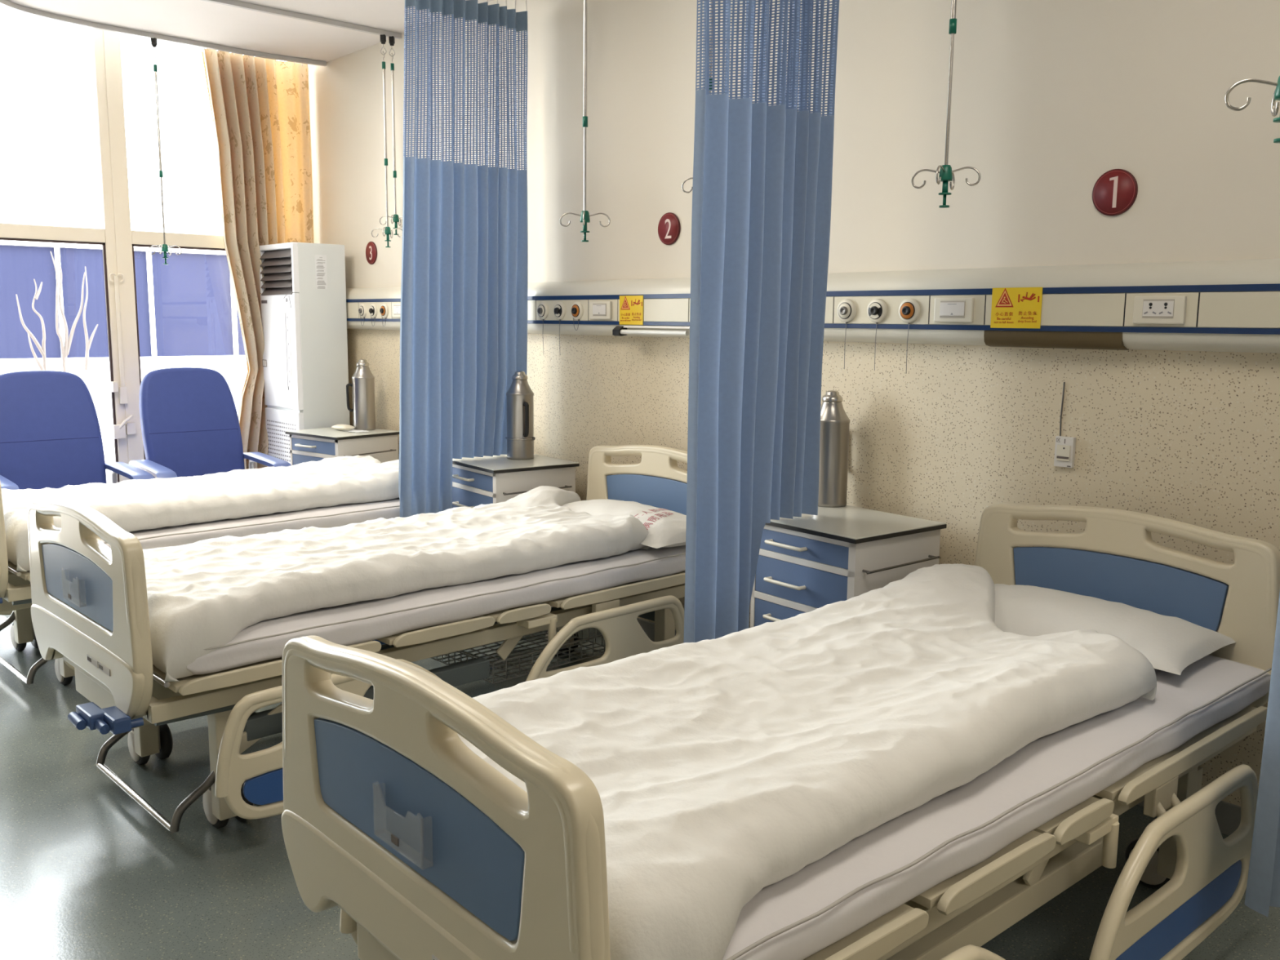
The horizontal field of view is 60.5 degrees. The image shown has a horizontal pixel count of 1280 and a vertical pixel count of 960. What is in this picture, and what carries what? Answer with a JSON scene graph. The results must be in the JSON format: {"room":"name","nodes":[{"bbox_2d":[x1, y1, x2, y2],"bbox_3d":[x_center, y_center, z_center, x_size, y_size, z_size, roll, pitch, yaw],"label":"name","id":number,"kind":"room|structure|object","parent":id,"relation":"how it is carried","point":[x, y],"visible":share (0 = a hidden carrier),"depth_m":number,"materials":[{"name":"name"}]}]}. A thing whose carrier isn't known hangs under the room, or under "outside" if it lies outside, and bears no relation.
{"room":"hospital room","nodes":[
{"label":"hospital room","id":0,"kind":"room"},
{"bbox_2d":[0,0,493,62],"bbox_3d":[-1.040,-1.754,1.194,6.200,0.060,9.460,-7,11,-41],"label":"ceiling","id":1,"kind":"structure","parent":0,"point":[199,20],"depth_m":5.70,"materials":[{"name":"white paint"}]},
{"bbox_2d":[0,0,401,66],"bbox_3d":[-2.324,-2.377,5.679,1.903,0.024,0.979,-7,11,-41],"label":"track","id":2,"kind":"object","parent":1,"relation":"attached to","point":[6,3],"visible":1,"depth_m":5.78,"materials":[{"name":"grey metal"}]},
{"bbox_2d":[147,37,182,264],"bbox_3d":[-2.664,-1.815,6.086,0.134,1.216,0.134,8,11,41],"label":"hanger","id":3,"kind":"object","parent":2,"relation":"hanging from","point":[164,246],"visible":1,"depth_m":6.08,"materials":[{"name":"silver plastic"}]},
{"bbox_2d":[371,34,402,247],"bbox_3d":[-1.384,-1.836,5.966,0.134,1.118,0.134,-7,11,-41],"label":"hanger","id":4,"kind":"object","parent":2,"relation":"hanging from","point":[388,230],"visible":0.97,"depth_m":5.96,"materials":[{"name":"silver plastic"}]},
{"bbox_2d":[379,35,402,235],"bbox_3d":[-1.345,-1.875,5.995,0.134,1.048,0.134,-7,11,-41],"label":"hanger","id":5,"kind":"object","parent":2,"relation":"hanging from","point":[396,218],"visible":0.89,"depth_m":5.99,"materials":[{"name":"silver plastic"}]},
{"bbox_3d":[-0.190,-2.042,3.518,1.601,0.024,0.558,-7,11,-41],"label":"track","id":6,"kind":"object","parent":1,"relation":"attached to","visible":0},
{"bbox_2d":[560,0,610,241],"bbox_3d":[-0.197,-1.480,3.949,0.134,1.218,0.134,-8,12,-44],"label":"hanger","id":7,"kind":"object","parent":6,"relation":"hanging from","point":[584,215],"visible":1,"depth_m":3.98,"materials":[{"name":"silver metal"}]},
{"bbox_2d":[681,0,712,193],"bbox_3d":[0.234,-1.476,3.633,0.134,1.126,0.134,-3,9,-25],"label":"hanger","id":8,"kind":"object","parent":6,"relation":"hanging from","point":[691,178],"visible":0.15,"depth_m":3.64,"materials":[{"name":"silver metal"}]},
{"bbox_3d":[0.905,-1.840,2.204,1.721,0.024,1.050,-7,11,-41],"label":"track","id":9,"kind":"object","parent":1,"relation":"attached to","visible":0},
{"bbox_2d":[911,0,980,208],"bbox_3d":[0.832,-1.330,2.894,0.134,1.191,0.134,-2,9,-15],"label":"hanger","id":10,"kind":"object","parent":9,"relation":"hanging from","point":[946,174],"visible":1,"depth_m":2.94,"materials":[{"name":"chrome"},{"name":"green plastic"}]},
{"bbox_2d":[1224,75,1279,143],"bbox_3d":[1.081,-1.158,1.750,0.134,1.196,0.134,-4,9,-27],"label":"hanger","id":11,"kind":"object","parent":9,"relation":"hanging from","point":[1276,96],"visible":1,"depth_m":1.84,"materials":[{"name":"silver metal"}]},
{"bbox_3d":[-1.567,-2.127,4.022,2.990,0.030,0.024,-7,11,-41],"label":"track","id":12,"kind":"object","parent":1,"relation":"attached to","visible":0},
{"bbox_2d":[398,0,528,517],"bbox_3d":[-0.795,-0.858,4.943,0.711,2.754,0.088,-7,11,-41],"label":"curtain","id":13,"kind":"object","parent":12,"relation":"hanging from","point":[464,277],"visible":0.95,"depth_m":4.91,"materials":[{"name":"blue fabric"}]},
{"bbox_2d":[398,155,528,517],"bbox_3d":[-0.801,-0.451,5.000,0.703,1.932,0.082,-7,11,-41],"label":"drape","id":14,"kind":"object","parent":13,"relation":"hanging from","point":[464,277],"depth_m":4.94,"materials":[{"name":"blue fabric"}]},
{"bbox_3d":[-0.298,-1.908,2.604,2.990,0.030,0.024,-7,11,-41],"label":"track","id":15,"kind":"object","parent":1,"relation":"attached to","visible":0},
{"bbox_2d":[683,0,839,643],"bbox_3d":[0.366,-0.613,3.405,0.624,2.774,0.117,-7,11,-42],"label":"curtain","id":16,"kind":"object","parent":15,"relation":"hanging from","point":[762,187],"visible":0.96,"depth_m":3.38,"materials":[{"name":"blue fabric"}]},
{"bbox_3d":[0.805,-1.718,1.372,2.990,0.030,0.024,-7,11,-41],"label":"track","id":17,"kind":"object","parent":1,"relation":"attached to","visible":0},
{"bbox_2d":[1244,592,1279,916],"bbox_3d":[1.523,-0.484,2.230,0.713,2.669,0.102,-7,11,-41],"label":"curtain","id":18,"kind":"object","parent":17,"relation":"hanging from","point":[1263,886],"visible":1,"depth_m":2.18,"materials":[{"name":"blue fabric"}]},
{"bbox_2d":[0,614,1279,959],"bbox_3d":[-1.185,1.207,1.764,6.200,0.100,9.820,-7,11,-41],"label":"floor","id":19,"kind":"structure","parent":0,"point":[87,873],"depth_m":2.82,"materials":[{"name":"plastic"}]},
{"bbox_2d":[0,481,75,684],"bbox_3d":[-1.809,0.233,4.937,2.368,0.899,1.093,-8,12,-44],"label":"hospital bed","id":20,"kind":"object","parent":19,"relation":"on","point":[15,598],"visible":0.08,"depth_m":4.16,"materials":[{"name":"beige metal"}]},
{"bbox_2d":[100,497,399,549],"bbox_3d":[-1.745,0.154,4.987,2.080,0.102,0.892,-8,12,-44],"label":"mattress","id":21,"kind":"object","parent":20,"relation":"on","point":[340,515],"visible":0.18,"depth_m":4.61,"materials":[{"name":"white fabric"}]},
{"bbox_2d":[1,454,399,571],"bbox_3d":[-1.855,0.086,4.877,1.896,0.226,0.894,-8,12,-44],"label":"duvet","id":22,"kind":"object","parent":21,"relation":"on","point":[133,504],"visible":0.91,"depth_m":4.67,"materials":[{"name":"white fabric"}]},
{"bbox_2d":[381,459,399,463],"bbox_3d":[-1.109,-0.025,5.555,0.430,0.143,0.770,-8,12,-44],"label":"pillow","id":23,"kind":"object","parent":21,"relation":"on","point":[396,460],"visible":0.02,"depth_m":5.61,"materials":[{"name":"white fabric"}]},
{"bbox_2d":[0,29,119,482],"bbox_3d":[-3.506,-1.133,5.878,1.206,3.300,0.078,-7,11,-41],"label":"window","id":24,"kind":"structure","parent":19,"relation":"on","point":[9,232],"depth_m":6.11,"materials":[{"name":"white metal"}]},
{"bbox_2d":[0,370,154,489],"bbox_3d":[-2.870,0.034,5.461,0.696,1.123,0.882,-7,11,-41],"label":"recliner chair","id":25,"kind":"object","parent":19,"relation":"on","point":[51,437],"visible":0.46,"depth_m":5.61,"materials":[{"name":"fabric"}]},
{"bbox_2d":[128,367,291,478],"bbox_3d":[-2.331,-0.033,5.947,0.696,1.123,0.882,-6,11,-39],"label":"recliner chair","id":26,"kind":"object","parent":19,"relation":"on","point":[189,422],"visible":0.57,"depth_m":6.08,"materials":[{"name":"fabric"}]},
{"bbox_2d":[259,242,350,466],"bbox_3d":[-2.038,-0.498,6.693,0.331,1.833,0.486,-7,11,-41],"label":"air conditioner","id":27,"kind":"object","parent":19,"relation":"on","point":[303,302],"visible":0.51,"depth_m":6.48,"materials":[{"name":"white plastic"}]},
{"bbox_2d":[259,242,299,293],"bbox_3d":[-2.139,-1.251,6.488,0.035,0.285,0.484,-7,11,-41],"label":"outlet","id":28,"kind":"object","parent":27,"relation":"attached to","point":[280,264],"depth_m":6.45,"materials":[{"name":"plastic"}]},
{"bbox_2d":[316,257,325,288],"bbox_3d":[-1.864,-1.210,6.412,0.056,0.179,0.001,-7,11,-41],"label":"print","id":29,"kind":"object","parent":27,"relation":"attached to","point":[321,261],"depth_m":6.41},
{"bbox_2d":[284,426,399,466],"bbox_3d":[-1.699,0.100,6.323,0.499,0.764,0.456,7,11,38],"label":"base cabinet","id":30,"kind":"object","parent":19,"relation":"on","point":[312,444],"visible":0.36,"depth_m":6.17,"materials":[{"name":"white plastic"}]},
{"bbox_2d":[285,426,399,437],"bbox_3d":[-1.698,-0.272,6.280,0.477,0.016,0.439,7,11,38],"label":"countertop","id":31,"kind":"structure","parent":30,"relation":"on","point":[326,432],"depth_m":6.21,"materials":[{"name":"white laminate"}]},
{"bbox_2d":[331,424,354,430],"bbox_3d":[-1.710,-0.303,6.315,0.124,0.036,0.080,7,10,37],"label":"pack","id":32,"kind":"object","parent":31,"relation":"on","point":[339,427],"visible":1,"depth_m":6.28},
{"bbox_2d":[342,428,368,432],"bbox_3d":[-1.642,-0.285,6.285,0.200,0.004,0.100,8,11,42],"label":"folded paper","id":33,"kind":"object","parent":31,"relation":"on","point":[353,429],"visible":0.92,"depth_m":6.27,"materials":[{"name":"white paper"}]},
{"bbox_2d":[346,359,375,430],"bbox_3d":[-1.608,-0.494,6.337,0.154,0.407,0.129,-7,11,-41],"label":"flask","id":34,"kind":"object","parent":31,"relation":"on","point":[363,410],"visible":1,"depth_m":6.30,"materials":[{"name":"metal"}]},
{"bbox_2d":[26,444,687,832],"bbox_3d":[-0.766,0.413,3.769,2.368,0.899,1.093,-7,11,-43],"label":"hospital bed","id":35,"kind":"object","parent":19,"relation":"on","point":[90,606],"visible":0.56,"depth_m":3.07,"materials":[{"name":"beige plastic"}]},
{"bbox_2d":[186,545,685,674],"bbox_3d":[-0.701,0.335,3.818,2.081,0.102,0.892,-7,11,-43],"label":"mattress","id":36,"kind":"object","parent":35,"relation":"on","point":[362,621],"visible":0.37,"depth_m":3.33,"materials":[{"name":"white fabric"}]},
{"bbox_2d":[142,485,649,681],"bbox_3d":[-0.754,0.253,3.763,2.056,0.238,0.902,-7,11,-43],"label":"duvet","id":37,"kind":"object","parent":36,"relation":"on","point":[202,594],"visible":0.92,"depth_m":3.45,"materials":[{"name":"white fabric"}]},
{"bbox_2d":[562,498,686,548],"bbox_3d":[-0.051,0.160,4.356,0.430,0.135,0.800,-7,11,-42],"label":"pillow","id":38,"kind":"object","parent":36,"relation":"on","point":[666,528],"visible":0.6,"depth_m":4.18,"materials":[{"name":"white fabric"}]},
{"bbox_2d":[431,626,605,684],"bbox_3d":[-0.477,0.527,4.075,0.566,0.215,0.756,-7,11,-43],"label":"wire basket","id":39,"kind":"object","parent":35,"relation":"on","point":[513,642],"depth_m":3.98,"materials":[{"name":"metal"}]},
{"bbox_2d":[515,613,557,643],"bbox_3d":[-0.335,0.494,3.583,0.120,0.100,0.078,-7,11,-43],"label":"bracket","id":40,"kind":"object","parent":35,"relation":"attached to","point":[535,623],"depth_m":3.57,"materials":[{"name":"beige plastic"}]},
{"bbox_2d":[452,453,579,607],"bbox_3d":[-0.599,0.289,5.092,0.456,0.764,0.499,-6,10,-36],"label":"base cabinet","id":41,"kind":"object","parent":19,"relation":"on","point":[485,480],"visible":0.36,"depth_m":4.92,"materials":[{"name":"white plastic"}]},
{"bbox_2d":[452,453,578,470],"bbox_3d":[-0.596,-0.082,5.050,0.439,0.016,0.477,-6,10,-36],"label":"countertop","id":42,"kind":"structure","parent":41,"relation":"on","point":[501,462],"depth_m":4.99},
{"bbox_2d":[506,370,533,459],"bbox_3d":[-0.550,-0.303,5.095,0.144,0.407,0.129,4,9,25],"label":"flask","id":43,"kind":"object","parent":42,"relation":"on","point":[519,396],"visible":1,"depth_m":5.05,"materials":[{"name":"metal"}]},
{"bbox_2d":[505,436,535,439],"bbox_3d":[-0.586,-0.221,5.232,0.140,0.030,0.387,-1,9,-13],"label":"ring","id":44,"kind":"object","parent":43,"relation":"attached to","point":[533,437],"visible":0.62,"depth_m":5.05,"materials":[{"name":"silver metal"}]},
{"bbox_2d":[281,502,1279,959],"bbox_3d":[0.459,0.630,2.359,2.368,0.899,1.093,-7,11,-41],"label":"hospital bed","id":45,"kind":"object","parent":19,"relation":"on","point":[424,850],"visible":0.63,"depth_m":1.84,"materials":[{"name":"beige plastic"}]},
{"bbox_2d":[722,654,1271,959],"bbox_3d":[0.524,0.553,2.407,2.082,0.103,0.893,-7,11,-41],"label":"mattress","id":46,"kind":"object","parent":45,"relation":"on","point":[796,917],"visible":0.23,"depth_m":1.93,"materials":[{"name":"white fabric"}]},
{"bbox_2d":[457,563,1156,959],"bbox_3d":[0.461,0.471,2.342,2.026,0.238,0.903,-7,11,-41],"label":"duvet","id":47,"kind":"object","parent":46,"relation":"on","point":[722,769],"visible":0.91,"depth_m":2.06,"materials":[{"name":"white fabric"}]},
{"bbox_2d":[994,583,1235,675],"bbox_3d":[1.156,0.375,2.980,0.430,0.119,0.770,-7,11,-42],"label":"pillow","id":48,"kind":"object","parent":46,"relation":"on","point":[1171,644],"visible":0.57,"depth_m":2.82,"materials":[{"name":"white fabric"}]},
{"bbox_2d":[1074,813,1119,868],"bbox_3d":[0.881,0.714,2.156,0.120,0.100,0.078,-7,11,-41],"label":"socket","id":49,"kind":"object","parent":45,"relation":"attached to","point":[1108,827],"depth_m":2.15,"materials":[{"name":"beige plastic"}]},
{"bbox_2d":[750,505,946,627],"bbox_3d":[0.674,0.509,3.666,0.456,0.764,0.499,-6,10,-37],"label":"base cabinet","id":50,"kind":"object","parent":19,"relation":"on","point":[806,562],"visible":0.43,"depth_m":3.51,"materials":[{"name":"plastic"}]},
{"bbox_2d":[770,505,946,539],"bbox_3d":[0.677,0.138,3.624,0.439,0.016,0.477,-6,10,-37],"label":"countertop","id":51,"kind":"structure","parent":50,"relation":"on","point":[854,522],"depth_m":3.57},
{"bbox_2d":[817,390,850,507],"bbox_3d":[0.674,-0.115,3.887,0.129,0.407,0.144,1,8,1],"label":"flask","id":52,"kind":"object","parent":51,"relation":"on","point":[834,421],"visible":0.94,"depth_m":3.83,"materials":[{"name":"metal"}]},
{"bbox_2d":[307,0,1279,806],"bbox_3d":[1.121,-0.748,3.527,0.120,3.300,9.820,-7,11,-41],"label":"wall","id":53,"kind":"structure","parent":0,"point":[1049,98],"depth_m":3.57,"materials":[{"name":"white paint"}]},
{"bbox_2d":[89,27,300,481],"bbox_3d":[-2.592,-1.238,6.649,1.255,3.300,0.124,-7,11,-41],"label":"window","id":54,"kind":"structure","parent":53,"relation":"in","point":[121,240],"depth_m":6.28,"materials":[{"name":"white metal"}]},
{"bbox_2d":[365,241,377,264],"bbox_3d":[-1.575,-1.330,6.426,0.009,0.131,0.131,-7,11,-41],"label":"number sign","id":55,"kind":"object","parent":53,"relation":"attached to","point":[371,249],"visible":1,"depth_m":6.42,"materials":[{"name":"red plastic"}]},
{"bbox_2d":[657,212,680,244],"bbox_3d":[0.119,-1.038,4.533,0.009,0.131,0.131,-7,11,-41],"label":"number sign","id":56,"kind":"object","parent":53,"relation":"attached to","point":[668,226],"visible":1,"depth_m":4.53,"materials":[{"name":"red plastic"}]},
{"bbox_2d":[346,258,1279,373],"bbox_3d":[0.874,-0.529,3.663,0.112,0.342,8.900,-7,11,-41],"label":"medical wall panel","id":57,"kind":"object","parent":53,"relation":"attached to","point":[1232,305],"visible":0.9,"depth_m":3.40,"materials":[{"name":"white plastic"}]},
{"bbox_2d":[359,303,366,317],"bbox_3d":[-1.621,-0.990,6.417,0.018,0.080,0.080,-7,11,-41],"label":"outlet","id":58,"kind":"object","parent":57,"relation":"attached to","point":[362,307],"depth_m":6.40,"materials":[{"name":"white plastic"}]},
{"bbox_2d":[369,303,377,317],"bbox_3d":[-1.536,-0.975,6.321,0.018,0.080,0.080,-7,11,-41],"label":"outlet","id":59,"kind":"object","parent":57,"relation":"attached to","point":[373,307],"depth_m":6.30,"materials":[{"name":"white plastic"}]},
{"bbox_2d":[380,303,388,317],"bbox_3d":[-1.450,-0.961,6.226,0.018,0.080,0.080,-7,11,-41],"label":"outlet","id":60,"kind":"object","parent":57,"relation":"attached to","point":[384,307],"depth_m":6.21,"materials":[{"name":"plastic"}]},
{"bbox_2d":[391,303,400,317],"bbox_3d":[-1.339,-0.943,6.099,0.014,0.076,0.139,-7,11,-41],"label":"rocker switch","id":61,"kind":"object","parent":57,"relation":"attached to","point":[396,308],"depth_m":6.10,"materials":[{"name":"white plastic"}]},
{"bbox_2d":[537,307,542,314],"bbox_3d":[-0.465,-0.787,5.099,0.011,0.029,0.029,-7,11,-41],"label":"socket","id":62,"kind":"object","parent":57,"relation":"attached to","point":[540,310],"depth_m":5.09,"materials":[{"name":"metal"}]},
{"bbox_2d":[537,302,548,319],"bbox_3d":[-0.452,-0.789,5.111,0.018,0.080,0.080,-7,11,-41],"label":"outlet","id":63,"kind":"object","parent":57,"relation":"attached to","point":[542,307],"depth_m":5.09,"materials":[{"name":"white plastic"}]},
{"bbox_2d":[554,307,559,314],"bbox_3d":[-0.380,-0.772,5.004,0.011,0.029,0.029,-7,11,-41],"label":"socket","id":64,"kind":"object","parent":57,"relation":"attached to","point":[557,310],"depth_m":5.00,"materials":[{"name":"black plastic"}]},
{"bbox_2d":[553,302,565,319],"bbox_3d":[-0.367,-0.774,5.016,0.018,0.080,0.080,-7,11,-41],"label":"outlet","id":65,"kind":"object","parent":57,"relation":"attached to","point":[559,308],"depth_m":5.00,"materials":[{"name":"plastic"}]},
{"bbox_2d":[571,307,577,314],"bbox_3d":[-0.295,-0.758,4.909,0.011,0.029,0.029,-7,11,-41],"label":"socket","id":66,"kind":"object","parent":57,"relation":"attached to","point":[574,310],"depth_m":4.90,"materials":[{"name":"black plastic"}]},
{"bbox_2d":[570,302,583,319],"bbox_3d":[-0.282,-0.759,4.920,0.018,0.080,0.080,-7,11,-41],"label":"outlet","id":67,"kind":"object","parent":57,"relation":"attached to","point":[576,308],"depth_m":4.90,"materials":[{"name":"plastic"}]},
{"bbox_2d":[590,301,612,319],"bbox_3d":[-0.171,-0.742,4.793,0.014,0.076,0.139,-7,11,-41],"label":"rocker switch","id":68,"kind":"object","parent":57,"relation":"attached to","point":[598,309],"depth_m":4.78,"materials":[{"name":"white plastic"}]},
{"bbox_2d":[619,295,643,324],"bbox_3d":[-0.038,-0.720,4.647,0.004,0.122,0.152,-7,11,-41],"label":"caution sign","id":69,"kind":"object","parent":57,"relation":"attached to","point":[631,307],"visible":1,"depth_m":4.64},
{"bbox_2d":[612,324,689,336],"bbox_3d":[0.048,-0.616,4.543,0.046,0.046,0.447,-7,11,-41],"label":"reading lamp","id":70,"kind":"object","parent":57,"relation":"attached to","point":[620,330],"depth_m":4.54,"materials":[{"name":"white plastic"}]},
{"bbox_2d":[839,306,847,315],"bbox_3d":[0.703,-0.586,3.793,0.011,0.029,0.029,-7,11,-41],"label":"socket","id":71,"kind":"object","parent":57,"relation":"attached to","point":[842,309],"depth_m":3.79,"materials":[{"name":"metal"}]},
{"bbox_2d":[836,298,856,322],"bbox_3d":[0.717,-0.587,3.805,0.018,0.080,0.080,-7,11,-41],"label":"outlet","id":72,"kind":"object","parent":57,"relation":"attached to","point":[846,308],"depth_m":3.79,"materials":[{"name":"white plastic"}]},
{"bbox_2d":[870,306,878,315],"bbox_3d":[0.789,-0.571,3.698,0.011,0.029,0.029,-7,11,-41],"label":"socket","id":73,"kind":"object","parent":57,"relation":"attached to","point":[873,309],"depth_m":3.69,"materials":[{"name":"black plastic"}]},
{"bbox_2d":[866,298,887,322],"bbox_3d":[0.802,-0.573,3.710,0.018,0.080,0.080,-7,11,-41],"label":"outlet","id":74,"kind":"object","parent":57,"relation":"attached to","point":[877,308],"depth_m":3.69,"materials":[{"name":"white plastic"}]},
{"bbox_2d":[902,306,910,315],"bbox_3d":[0.874,-0.556,3.603,0.011,0.029,0.029,-7,11,-41],"label":"socket","id":75,"kind":"object","parent":57,"relation":"attached to","point":[905,309],"depth_m":3.60,"materials":[{"name":"black plastic"}]},
{"bbox_2d":[898,298,919,323],"bbox_3d":[0.887,-0.558,3.614,0.018,0.080,0.080,-7,11,-41],"label":"outlet","id":76,"kind":"object","parent":57,"relation":"attached to","point":[908,308],"depth_m":3.60,"materials":[{"name":"plastic"}]},
{"bbox_2d":[933,297,974,322],"bbox_3d":[0.998,-0.540,3.487,0.014,0.076,0.139,-7,11,-41],"label":"rocker switch","id":77,"kind":"object","parent":57,"relation":"attached to","point":[945,309],"depth_m":3.47,"materials":[{"name":"white plastic"}]},
{"bbox_2d":[990,287,1042,328],"bbox_3d":[1.141,-0.522,3.329,0.004,0.122,0.165,-7,11,-41],"label":"caution sign","id":78,"kind":"object","parent":57,"relation":"attached to","point":[1011,307],"visible":1,"depth_m":3.33,"materials":[{"name":"yellow plastic"}]},
{"bbox_2d":[983,330,1128,350],"bbox_3d":[1.237,-0.419,3.280,0.050,0.050,0.436,-7,11,-41],"label":"reading lamp","id":79,"kind":"object","parent":57,"relation":"attached to","point":[1082,340],"depth_m":3.24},
{"bbox_2d":[1132,295,1186,324],"bbox_3d":[1.424,-0.467,3.009,0.017,0.076,0.139,-7,11,-41],"label":"socket","id":80,"kind":"object","parent":57,"relation":"attached to","point":[1146,309],"depth_m":3.00,"materials":[{"name":"white plastic"}]},
{"bbox_2d":[636,617,1240,835],"bbox_3d":[1.065,0.847,3.708,0.012,0.090,9.600,-7,11,-41],"label":"baseboard","id":81,"kind":"structure","parent":53,"relation":"attached to","point":[1228,815],"depth_m":3.06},
{"bbox_2d":[1053,382,1075,467],"bbox_3d":[1.286,-0.166,3.310,0.022,0.256,0.058,-7,11,-41],"label":"button","id":82,"kind":"object","parent":53,"relation":"attached to","point":[1064,447],"visible":1,"depth_m":3.31,"materials":[{"name":"white plastic"}]},
{"bbox_2d":[1056,437,1070,466],"bbox_3d":[1.280,-0.083,3.317,0.006,0.084,0.050,-7,11,-41],"label":"print","id":83,"kind":"object","parent":82,"relation":"attached to","point":[1063,444],"depth_m":3.32,"materials":[{"name":"grey"}]},
{"bbox_2d":[1092,168,1137,216],"bbox_3d":[1.361,-0.825,3.145,0.009,0.131,0.131,-7,11,-41],"label":"number sign","id":84,"kind":"object","parent":53,"relation":"attached to","point":[1114,193],"visible":1,"depth_m":3.14,"materials":[{"name":"red plastic"}]},
{"label":"outside","id":85,"kind":"structure","parent":0,"visible":0},
{"bbox_2d":[106,462,112,484],"bbox_3d":[-7.417,-0.154,11.734,16.000,0.100,13.450,-7,11,-41],"label":"ground","id":86,"kind":"structure","parent":85,"point":[108,473],"depth_m":10.71,"materials":[{"name":"white"}]},
{"bbox_2d":[0,240,247,462],"bbox_3d":[-5.437,-1.381,11.946,12.864,2.300,0.280,-7,11,-41],"label":"hoarding","id":87,"kind":"object","parent":86,"relation":"on","point":[188,313],"visible":0.25,"depth_m":11.65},
{"bbox_3d":[-3.595,0.207,8.489,3.800,0.192,1.500,-7,11,-41],"label":"planting bed","id":88,"kind":"object","parent":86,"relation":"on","visible":0},
{"bbox_2d":[15,279,46,370],"bbox_3d":[-4.355,-0.612,7.927,0.178,1.661,0.068,-7,11,-41],"label":"bare shrub","id":89,"kind":"object","parent":88,"relation":"on","point":[42,349],"visible":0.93,"depth_m":7.88,"materials":[{"name":"white plant"}]},
{"bbox_2d":[49,251,97,372],"bbox_3d":[-4.139,-0.738,8.113,0.288,1.861,0.043,-6,11,-38],"label":"bare shrub","id":90,"kind":"object","parent":88,"relation":"on","point":[65,348],"visible":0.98,"depth_m":8.03,"materials":[{"name":"white plant"}]},
{"bbox_3d":[-4.195,-2.494,4.842,5.795,0.320,0.026,-7,11,-41],"label":"track","id":91,"kind":"object","parent":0,"visible":0},
{"bbox_2d":[201,48,314,469],"bbox_3d":[-2.296,-1.117,6.751,0.650,2.937,0.184,-7,11,-41],"label":"drape","id":92,"kind":"object","parent":91,"relation":"hanging from","point":[260,107],"visible":0.48,"depth_m":6.64,"materials":[{"name":"brown fabric"}]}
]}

